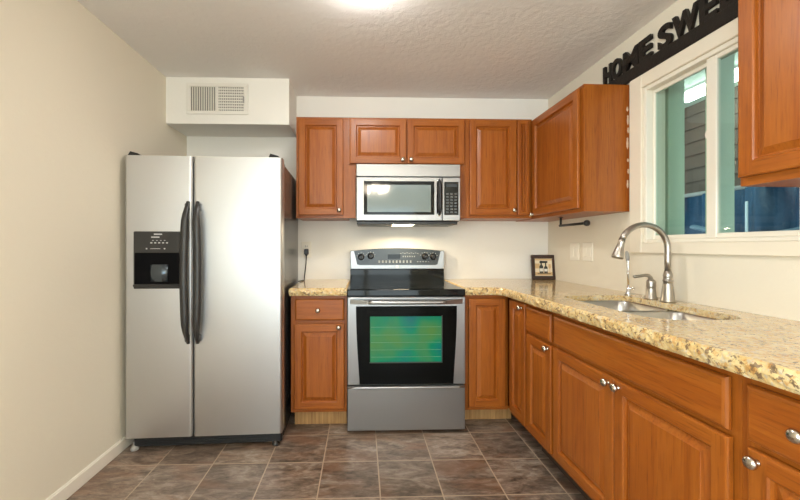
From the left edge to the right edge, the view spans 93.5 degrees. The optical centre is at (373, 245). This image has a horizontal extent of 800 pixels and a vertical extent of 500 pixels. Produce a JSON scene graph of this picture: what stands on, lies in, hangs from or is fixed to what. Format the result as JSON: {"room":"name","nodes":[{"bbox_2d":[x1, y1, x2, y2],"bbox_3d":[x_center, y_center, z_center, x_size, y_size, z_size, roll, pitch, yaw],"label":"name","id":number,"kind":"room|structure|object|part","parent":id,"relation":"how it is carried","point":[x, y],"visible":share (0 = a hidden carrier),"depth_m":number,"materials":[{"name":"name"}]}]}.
{"room":"kitchen","nodes":[
{"label":"kitchen","id":0,"kind":"room"},
{"bbox_2d":[0,0,186,499],"bbox_3d":[-1.476,-0.008,-0.004,0.120,2.430,6.324,0,0,-2],"label":"wall","id":1,"kind":"structure","parent":0,"point":[76,98],"depth_m":1.79,"materials":[{"name":"beige paint"}]},
{"bbox_2d":[46,435,133,499],"bbox_3d":[-1.409,1.170,-0.002,0.014,0.074,6.084,0,0,-2],"label":"baseboard","id":2,"kind":"structure","parent":1,"relation":"attached to","point":[69,488],"depth_m":1.94,"materials":[{"name":"beige paint"}]},
{"bbox_2d":[67,412,586,499],"bbox_3d":[0.099,1.257,0.045,3.400,0.100,6.324,0,0,-2],"label":"floor","id":3,"kind":"structure","parent":0,"point":[488,459],"depth_m":2.03,"materials":[{"name":"tile"}]},
{"bbox_2d":[126,151,297,451],"bbox_3d":[-1.021,0.325,2.559,0.903,1.765,0.839,0,0,-4],"label":"refrigerator","id":4,"kind":"object","parent":3,"relation":"on","point":[212,241],"visible":1,"depth_m":2.21,"materials":[{"name":"grey metal"}]},
{"bbox_3d":[-1.258,0.295,2.229,0.383,1.647,0.075,0,0,-4],"label":"door","id":5,"kind":"part","parent":4,"relation":"part of","materials":[{"name":"silver metal"}]},
{"bbox_3d":[-1.087,0.154,2.165,0.051,0.831,0.061,0,0,-4],"label":"handle","id":6,"kind":"part","parent":4,"relation":"part of","materials":[{"name":"grey plastic"}]},
{"bbox_3d":[-1.015,0.154,2.170,0.051,0.831,0.061,0,0,-4],"label":"handle","id":7,"kind":"part","parent":4,"relation":"part of","materials":[{"name":"grey plastic"}]},
{"bbox_3d":[-0.804,0.295,2.261,0.514,1.647,0.075,0,0,-4],"label":"door","id":8,"kind":"part","parent":4,"relation":"part of","materials":[{"name":"silver metal"}]},
{"bbox_2d":[291,295,347,423],"bbox_3d":[-0.366,0.765,2.740,0.364,0.884,0.658,0,0,-2],"label":"base cabinet","id":9,"kind":"object","parent":3,"relation":"on","point":[319,385],"visible":0.99,"depth_m":2.44,"materials":[{"name":"brown wood"}]},
{"bbox_2d":[289,279,349,295],"bbox_3d":[-0.368,0.297,2.745,0.378,0.050,0.654,0,0,-2],"label":"countertop","id":10,"kind":"structure","parent":9,"relation":"on","point":[308,287],"depth_m":2.46,"materials":[{"name":"stone"}]},
{"bbox_2d":[298,249,308,281],"bbox_3d":[-0.548,0.148,2.948,0.036,0.247,0.224,0,0,3],"label":"power cord","id":11,"kind":"object","parent":10,"relation":"on","point":[306,251],"visible":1,"depth_m":3.03,"materials":[{"name":"black plastic"}]},
{"bbox_3d":[-0.351,0.415,2.451,0.320,0.140,0.020,0,0,-2],"label":"drawer","id":12,"kind":"part","parent":9,"relation":"part of","materials":[{"name":"brown wood"}]},
{"bbox_3d":[-0.353,0.787,2.451,0.328,0.556,0.020,0,0,-2],"label":"door","id":13,"kind":"part","parent":9,"relation":"part of","materials":[{"name":"brown wood"}]},
{"bbox_2d":[347,248,464,430],"bbox_3d":[0.202,0.612,2.707,0.760,1.190,0.752,0,0,-2],"label":"stove","id":14,"kind":"object","parent":3,"relation":"on","point":[406,323],"visible":1,"depth_m":2.40,"materials":[{"name":"silver metal"}]},
{"bbox_3d":[-0.098,0.088,2.980,0.052,0.052,0.038,0,0,-2],"label":"knob","id":15,"kind":"part","parent":14,"relation":"part of","materials":[{"name":"black plastic"}]},
{"bbox_3d":[-0.021,0.080,2.983,0.052,0.052,0.038,0,0,-2],"label":"knob","id":16,"kind":"part","parent":14,"relation":"part of","materials":[{"name":"black plastic"}]},
{"bbox_3d":[0.192,0.086,3.011,0.696,0.135,0.005,0,0,-2],"label":"control panel","id":17,"kind":"part","parent":14,"relation":"part of","materials":[{"name":"grey"}]},
{"bbox_3d":[0.211,0.606,2.411,0.756,0.558,0.031,0,0,-2],"label":"oven door","id":18,"kind":"part","parent":14,"relation":"part of","materials":[{"name":"silver metal"}]},
{"bbox_3d":[0.207,0.595,2.392,0.468,0.302,0.002,0,0,-2],"label":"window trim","id":19,"kind":"part","parent":14,"relation":"part of","materials":[{"name":"green glass"}]},
{"bbox_3d":[0.211,1.037,2.414,0.756,0.284,0.025,0,0,-2],"label":"drawer","id":20,"kind":"part","parent":14,"relation":"part of","materials":[{"name":"silver metal"}]},
{"bbox_2d":[347,280,464,295],"bbox_3d":[0.201,0.299,2.713,0.760,0.045,0.630,0,0,-2],"label":"cooktop","id":21,"kind":"object","parent":14,"relation":"in","point":[356,287],"depth_m":2.45,"materials":[{"name":"black glass"}]},
{"bbox_3d":[0.211,0.632,2.395,0.646,0.498,0.003,0,0,-2],"label":"oven glass","id":22,"kind":"part","parent":14,"relation":"part of","materials":[{"name":"black glass"}]},
{"bbox_3d":[0.213,0.354,2.348,0.489,0.024,0.034,0,0,-2],"label":"handle","id":23,"kind":"part","parent":14,"relation":"part of","materials":[{"name":"silver metal"}]},
{"bbox_3d":[0.412,0.084,2.996,0.052,0.052,0.038,0,0,-2],"label":"knob","id":24,"kind":"part","parent":14,"relation":"part of","materials":[{"name":"black plastic"}]},
{"bbox_3d":[0.479,0.086,2.998,0.052,0.052,0.038,0,0,-2],"label":"knob","id":25,"kind":"part","parent":14,"relation":"part of","materials":[{"name":"black plastic"}]},
{"bbox_2d":[464,295,527,429],"bbox_3d":[1.038,0.765,2.663,0.886,0.884,0.890,0,0,-2],"label":"base cabinet","id":26,"kind":"object","parent":3,"relation":"on","point":[496,333],"visible":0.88,"depth_m":2.48,"materials":[{"name":"brown wood"}]},
{"bbox_3d":[0.747,0.706,2.508,0.295,0.766,0.019,0,0,-2],"label":"frame","id":27,"kind":"part","parent":26,"relation":"part of","materials":[{"name":"brown wood"}]},
{"bbox_3d":[0.751,0.705,2.486,0.247,0.720,0.020,0,0,-2],"label":"door","id":28,"kind":"part","parent":26,"relation":"part of","materials":[{"name":"brown wood"}]},
{"bbox_3d":[0.894,0.703,2.326,0.020,0.716,0.222,0,0,-3],"label":"door","id":29,"kind":"part","parent":26,"relation":"part of","materials":[{"name":"brown wood"}]},
{"bbox_3d":[0.913,0.706,2.336,0.019,0.766,0.245,0,0,-3],"label":"frame","id":30,"kind":"part","parent":26,"relation":"part of","materials":[{"name":"brown wood"}]},
{"bbox_2d":[526,304,571,482],"bbox_3d":[1.182,0.765,2.069,0.638,0.884,0.308,0,0,-3],"label":"base cabinet","id":31,"kind":"object","parent":3,"relation":"on","point":[539,321],"visible":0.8,"depth_m":2.02,"materials":[{"name":"brown wood"}]},
{"bbox_3d":[0.904,0.422,2.055,0.020,0.142,0.270,0,0,-3],"label":"drawer","id":32,"kind":"part","parent":31,"relation":"part of","materials":[{"name":"brown wood"}]},
{"bbox_3d":[0.904,0.785,2.049,0.020,0.551,0.270,0,0,-3],"label":"door","id":33,"kind":"part","parent":31,"relation":"part of","materials":[{"name":"brown wood"}]},
{"bbox_3d":[0.926,0.706,2.057,0.019,0.766,0.308,0,0,-3],"label":"frame","id":34,"kind":"part","parent":31,"relation":"part of","materials":[{"name":"brown wood"}]},
{"bbox_3d":[0.884,0.530,1.937,0.030,0.033,0.033,0,0,-3],"label":"knob","id":35,"kind":"part","parent":31,"relation":"part of","materials":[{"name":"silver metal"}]},
{"bbox_2d":[553,313,742,499],"bbox_3d":[1.212,0.765,1.456,0.638,0.884,0.918,0,0,-3],"label":"base cabinet","id":36,"kind":"object","parent":3,"relation":"on","point":[633,419],"visible":0.96,"depth_m":1.31,"materials":[{"name":"brown wood"}]},
{"bbox_3d":[0.922,0.785,1.669,0.020,0.551,0.440,0,0,-3],"label":"door","id":37,"kind":"part","parent":36,"relation":"part of","materials":[{"name":"brown wood"}]},
{"bbox_3d":[0.906,0.535,1.472,0.030,0.033,0.033,0,0,-3],"label":"knob","id":38,"kind":"part","parent":36,"relation":"part of","materials":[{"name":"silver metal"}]},
{"bbox_3d":[0.909,0.535,1.416,0.030,0.033,0.033,0,0,-3],"label":"knob","id":39,"kind":"part","parent":36,"relation":"part of","materials":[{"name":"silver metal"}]},
{"bbox_2d":[444,279,799,394],"bbox_3d":[1.074,0.297,1.811,0.927,0.050,2.612,0,0,-2],"label":"countertop","id":40,"kind":"structure","parent":36,"relation":"on","point":[762,348],"depth_m":1.28,"materials":[{"name":"stone"}]},
{"bbox_2d":[530,255,555,279],"bbox_3d":[1.377,0.172,3.053,0.192,0.200,0.070,0,0,4],"label":"picture frame","id":41,"kind":"object","parent":40,"relation":"on","point":[542,266],"visible":1,"depth_m":3.04,"materials":[{"name":"brown wood"}]},
{"bbox_2d":[535,259,552,275],"bbox_3d":[1.377,0.172,3.043,0.142,0.144,0.040,0,0,-2],"label":"print","id":42,"kind":"object","parent":41,"relation":"attached to","point":[543,267],"depth_m":3.04,"materials":[{"name":"beige paper"}]},
{"bbox_2d":[624,251,634,294],"bbox_3d":[1.426,0.150,2.086,0.040,0.245,0.065,0,0,-3],"label":"water tap","id":43,"kind":"object","parent":40,"relation":"on","point":[627,257],"visible":1,"depth_m":2.09,"materials":[{"name":"silver metal"}]},
{"bbox_3d":[1.423,0.141,2.099,0.016,0.167,0.012,0,0,-3],"label":"spout","id":44,"kind":"part","parent":43,"relation":"part of","materials":[{"name":"silver metal"}]},
{"bbox_2d":[611,222,675,302],"bbox_3d":[1.310,0.078,1.823,0.311,0.388,0.064,0,0,-3],"label":"faucet","id":45,"kind":"object","parent":40,"relation":"on","point":[667,294],"visible":1,"depth_m":1.81,"materials":[{"name":"silver metal"}]},
{"bbox_2d":[633,274,657,298],"bbox_3d":[1.400,0.208,1.937,0.123,0.128,0.058,0,0,-3],"label":"valve","id":46,"kind":"object","parent":40,"relation":"on","point":[650,283],"visible":1,"depth_m":1.93,"materials":[{"name":"silver metal"}]},
{"bbox_3d":[1.392,0.161,1.937,0.106,0.036,0.024,0,0,-3],"label":"lever","id":47,"kind":"part","parent":46,"relation":"part of","materials":[{"name":"silver metal"}]},
{"bbox_2d":[582,301,717,319],"bbox_3d":[1.212,0.398,1.721,0.380,0.193,0.693,0,0,-3],"label":"sink","id":48,"kind":"object","parent":40,"relation":"in","point":[624,306],"visible":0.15,"depth_m":1.75,"materials":[{"name":"silver metal"}]},
{"bbox_3d":[1.203,0.397,1.904,0.380,0.192,0.326,0,0,-3],"label":"bowl","id":49,"kind":"part","parent":48,"relation":"part of","materials":[{"name":"silver metal"}]},
{"bbox_3d":[1.220,0.397,1.550,0.380,0.192,0.351,0,0,-3],"label":"bowl","id":50,"kind":"part","parent":48,"relation":"part of","materials":[{"name":"silver metal"}]},
{"bbox_3d":[0.933,0.422,1.448,0.020,0.142,0.883,0,0,-3],"label":"false drawer","id":51,"kind":"part","parent":36,"relation":"part of","materials":[{"name":"brown wood"}]},
{"bbox_3d":[0.943,0.785,1.223,0.020,0.551,0.443,0,0,-3],"label":"door","id":52,"kind":"part","parent":36,"relation":"part of","materials":[{"name":"brown wood"}]},
{"bbox_2d":[742,376,799,499],"bbox_3d":[1.244,0.765,0.771,0.638,0.884,0.450,0,0,-3],"label":"base cabinet","id":53,"kind":"object","parent":3,"relation":"on","point":[771,414],"visible":0.98,"depth_m":0.90,"materials":[{"name":"brown wood"}]},
{"bbox_3d":[0.932,0.535,0.926,0.030,0.033,0.033,0,0,-3],"label":"knob","id":54,"kind":"part","parent":53,"relation":"part of","materials":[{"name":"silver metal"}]},
{"bbox_3d":[0.965,0.422,0.758,0.020,0.142,0.399,0,0,-3],"label":"drawer","id":55,"kind":"part","parent":53,"relation":"part of","materials":[{"name":"brown wood"}]},
{"bbox_3d":[0.966,0.785,0.753,0.020,0.551,0.400,0,0,-3],"label":"door","id":56,"kind":"part","parent":53,"relation":"part of","materials":[{"name":"brown wood"}]},
{"bbox_3d":[0.937,0.422,0.832,0.030,0.033,0.033,0,0,-3],"label":"knob","id":57,"kind":"part","parent":53,"relation":"part of","materials":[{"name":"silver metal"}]},
{"bbox_2d":[187,96,547,282],"bbox_3d":[0.093,-0.008,3.148,3.216,2.430,0.120,0,0,-2],"label":"wall","id":58,"kind":"structure","parent":0,"point":[472,249],"depth_m":3.10,"materials":[{"name":"white paint"}]},
{"bbox_2d":[302,242,310,257],"bbox_3d":[-0.547,0.029,3.064,0.080,0.130,0.008,0,0,-2],"label":"wall outlet","id":59,"kind":"object","parent":58,"relation":"attached to","point":[305,245],"visible":0.77,"depth_m":3.06,"materials":[{"name":"beige plastic"}]},
{"bbox_2d":[296,117,355,220],"bbox_3d":[-0.353,-0.577,2.892,0.436,0.742,0.361,0,0,-2],"label":"upper cabinet","id":60,"kind":"object","parent":58,"relation":"attached to","point":[325,181],"visible":1,"depth_m":2.74,"materials":[{"name":"brown wood"}]},
{"bbox_3d":[-0.385,-0.579,2.750,0.327,0.706,0.020,0,0,-2],"label":"door","id":61,"kind":"part","parent":60,"relation":"part of","materials":[{"name":"brown wood"}]},
{"bbox_2d":[348,117,465,165],"bbox_3d":[0.247,-0.773,2.911,0.876,0.349,0.361,0,0,-2],"label":"upper cabinet","id":62,"kind":"object","parent":58,"relation":"attached to","point":[370,140],"visible":0.93,"depth_m":2.76,"materials":[{"name":"brown wood"}]},
{"bbox_3d":[0.034,-0.769,2.763,0.416,0.329,0.020,0,0,-2],"label":"door","id":63,"kind":"part","parent":62,"relation":"part of","materials":[{"name":"brown wood"}]},
{"bbox_2d":[356,164,459,226],"bbox_3d":[0.246,-0.370,2.865,0.749,0.436,0.448,0,0,-2],"label":"microwave","id":64,"kind":"object","parent":62,"relation":"attached to","point":[387,195],"visible":1,"depth_m":2.69,"materials":[{"name":"grey metal"}]},
{"bbox_3d":[0.185,-0.338,2.707,0.616,0.313,0.031,0,0,-2],"label":"door","id":65,"kind":"part","parent":64,"relation":"part of","materials":[{"name":"silver metal"}]},
{"bbox_3d":[0.468,-0.349,2.695,0.030,0.273,0.013,0,0,-2],"label":"handle mount","id":66,"kind":"part","parent":64,"relation":"part of","materials":[{"name":"black plastic"}]},
{"bbox_3d":[0.472,-0.349,2.674,0.025,0.266,0.052,0,0,-2],"label":"handle","id":67,"kind":"part","parent":64,"relation":"part of","materials":[{"name":"black plastic"}]},
{"bbox_3d":[0.462,-0.769,2.777,0.428,0.329,0.020,0,0,-2],"label":"door","id":68,"kind":"part","parent":62,"relation":"part of","materials":[{"name":"brown wood"}]},
{"bbox_2d":[459,119,531,220],"bbox_3d":[0.900,-0.577,2.931,0.562,0.742,0.361,0,0,-2],"label":"upper cabinet","id":69,"kind":"object","parent":58,"relation":"attached to","point":[496,177],"visible":0.94,"depth_m":2.79,"materials":[{"name":"brown wood"}]},
{"bbox_3d":[0.888,-0.581,2.790,0.352,0.706,0.020,0,0,-2],"label":"door","id":70,"kind":"part","parent":69,"relation":"part of","materials":[{"name":"brown wood"}]},
{"bbox_3d":[1.115,-0.581,2.797,0.091,0.706,0.020,0,0,-2],"label":"corner panel","id":71,"kind":"part","parent":69,"relation":"part of","materials":[{"name":"brown wood"}]},
{"bbox_2d":[77,0,677,98],"bbox_3d":[0.099,-1.273,0.045,3.400,0.100,6.324,0,0,-2],"label":"ceiling","id":72,"kind":"structure","parent":0,"point":[482,49],"depth_m":2.23,"materials":[{"name":"white paint"}]},
{"bbox_2d":[166,77,296,136],"bbox_3d":[-1.065,-1.055,2.892,0.884,0.336,0.321,0,0,-2],"label":"soffit","id":73,"kind":"structure","parent":72,"relation":"attached to","point":[272,103],"depth_m":2.74,"materials":[{"name":"white paint"}]},
{"bbox_2d":[186,82,247,114],"bbox_3d":[-1.131,-1.068,2.720,0.442,0.228,0.018,0,0,-2],"label":"air vent","id":74,"kind":"object","parent":73,"relation":"attached to","point":[201,98],"visible":1,"depth_m":2.72,"materials":[{"name":"white plastic"}]},
{"bbox_2d":[355,0,380,2],"bbox_3d":[-0.027,-1.188,1.690,0.328,0.067,0.328,0,0,-2],"label":"ceiling light","id":75,"kind":"object","parent":72,"relation":"attached to","point":[366,1],"visible":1,"depth_m":1.80,"materials":[{"name":"white plastic"}]},
{"bbox_2d":[548,0,799,320],"bbox_3d":[1.663,-0.008,0.038,0.120,2.430,6.200,0,0,-3],"label":"wall","id":76,"kind":"structure","parent":0,"point":[761,285],"depth_m":2.02,"materials":[{"name":"beige paint"}]},
{"bbox_2d":[516,84,629,221],"bbox_3d":[1.314,-0.573,2.656,0.328,0.742,0.933,0,0,-3],"label":"upper cabinet","id":77,"kind":"object","parent":76,"relation":"attached to","point":[580,144],"visible":0.98,"depth_m":2.20,"materials":[{"name":"brown wood"}]},
{"bbox_3d":[1.212,-0.573,2.652,0.019,0.742,0.932,0,0,-3],"label":"frame","id":78,"kind":"part","parent":77,"relation":"part of","materials":[{"name":"brown wood"}]},
{"bbox_3d":[1.197,-0.576,2.500,0.020,0.704,0.575,0,0,-3],"label":"door","id":79,"kind":"part","parent":77,"relation":"part of","materials":[{"name":"brown wood"}]},
{"bbox_2d":[559,217,589,226],"bbox_3d":[1.331,-0.163,2.506,0.038,0.077,0.326,0,0,-3],"label":"paper towel holder","id":80,"kind":"object","parent":77,"relation":"attached to","point":[586,222],"visible":1,"depth_m":2.48,"materials":[{"name":"black metal"}]},
{"bbox_2d":[570,243,579,260],"bbox_3d":[1.470,0.041,2.747,0.008,0.128,0.116,0,0,-3],"label":"switch plate","id":81,"kind":"object","parent":76,"relation":"attached to","point":[574,247],"visible":1,"depth_m":2.73,"materials":[{"name":"beige plastic"}]},
{"bbox_2d":[583,243,592,261],"bbox_3d":[1.478,0.041,2.592,0.008,0.128,0.116,0,0,-3],"label":"switch plate","id":82,"kind":"object","parent":76,"relation":"attached to","point":[587,247],"visible":1,"depth_m":2.58,"materials":[{"name":"beige plastic"}]},
{"bbox_2d":[630,17,799,256],"bbox_3d":[1.543,-0.456,1.730,0.080,0.990,0.893,0,0,-3],"label":"window","id":83,"kind":"structure","parent":76,"relation":"in","point":[707,52],"depth_m":1.79,"materials":[{"name":"beige wood"}]},
{"bbox_2d":[603,0,737,84],"bbox_3d":[1.499,-1.046,1.908,0.020,0.189,1.002,0,0,-3],"label":"home sign","id":84,"kind":"object","parent":83,"relation":"on","point":[727,11],"visible":1,"depth_m":1.86,"materials":[{"name":"black metal"}]},
{"bbox_3d":[1.555,-0.446,1.888,0.020,0.820,0.357,0,0,-3],"label":"sash","id":85,"kind":"part","parent":83,"relation":"part of","materials":[{"name":"beige plastic"}]},
{"bbox_3d":[1.548,-0.446,1.539,0.024,0.820,0.374,0,0,-3],"label":"sash","id":86,"kind":"part","parent":83,"relation":"part of","materials":[{"name":"beige plastic"}]},
{"bbox_2d":[738,0,799,186],"bbox_3d":[1.397,-0.643,0.873,0.328,0.887,0.800,0,0,-3],"label":"upper cabinet","id":87,"kind":"object","parent":76,"relation":"attached to","point":[768,30],"visible":1,"depth_m":1.17,"materials":[{"name":"brown wood"}]},
{"bbox_3d":[1.266,-0.643,0.867,0.019,0.887,0.800,0,0,-3],"label":"frame","id":88,"kind":"part","parent":87,"relation":"part of","materials":[{"name":"brown wood"}]},
{"label":"outside","id":89,"kind":"structure","parent":0,"visible":0},
{"bbox_3d":[3.412,1.277,2.859,3.400,0.100,7.500,0,0,-2],"label":"patio slab","id":90,"kind":"object","parent":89,"visible":0},
{"bbox_2d":[665,80,684,234],"bbox_3d":[1.746,-0.183,2.256,0.104,2.820,0.175,0,0,-3],"label":"wooden post","id":91,"kind":"object","parent":90,"relation":"on","point":[675,94],"visible":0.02,"depth_m":2.17,"materials":[{"name":"teal wood"}]},
{"bbox_2d":[705,54,733,233],"bbox_3d":[1.762,-0.183,1.913,0.104,2.820,0.062,0,0,-3],"label":"wooden post","id":92,"kind":"object","parent":90,"relation":"on","point":[727,64],"visible":0.04,"depth_m":1.88,"materials":[{"name":"teal wood"}]},
{"bbox_2d":[685,185,799,233],"bbox_3d":[3.312,0.327,3.319,0.195,1.800,2.240,0,0,-3],"label":"tarp","id":93,"kind":"object","parent":90,"relation":"on","point":[756,209],"visible":0.09,"depth_m":3.23,"materials":[{"name":"blue plastic"}]},
{"bbox_3d":[3.349,-0.533,3.321,0.040,0.040,2.200,0,0,-3],"label":"rail","id":94,"kind":"part","parent":93,"relation":"part of","materials":[{"name":"blue plastic"}]},
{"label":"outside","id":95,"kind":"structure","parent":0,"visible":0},
{"bbox_2d":[685,52,737,107],"bbox_3d":[3.212,-1.623,2.852,3.000,0.060,7.500,0,0,-2],"label":"ceiling","id":96,"kind":"structure","parent":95,"point":[699,77],"depth_m":3.64,"materials":[{"name":"grey paint"}]},
{"bbox_2d":[685,80,704,102],"bbox_3d":[3.170,-1.563,3.696,0.313,0.100,0.513,0,0,-3],"label":"fluorescent fixture","id":97,"kind":"object","parent":96,"relation":"attached to","point":[694,92],"depth_m":3.77,"materials":[{"name":"white plastic"}]},
{"bbox_2d":[734,65,737,81],"bbox_3d":[3.191,-1.563,3.301,0.310,0.100,0.293,0,0,-3],"label":"fluorescent fixture","id":98,"kind":"object","parent":96,"relation":"attached to","point":[735,67],"depth_m":3.35,"materials":[{"name":"white plastic"}]},
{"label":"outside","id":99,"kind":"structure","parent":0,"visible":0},
{"bbox_2d":[685,86,740,193],"bbox_3d":[3.684,-0.198,2.867,0.095,2.850,7.500,0,0,-2],"label":"wall","id":100,"kind":"structure","parent":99,"point":[694,114],"depth_m":4.17,"materials":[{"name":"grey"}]}
]}

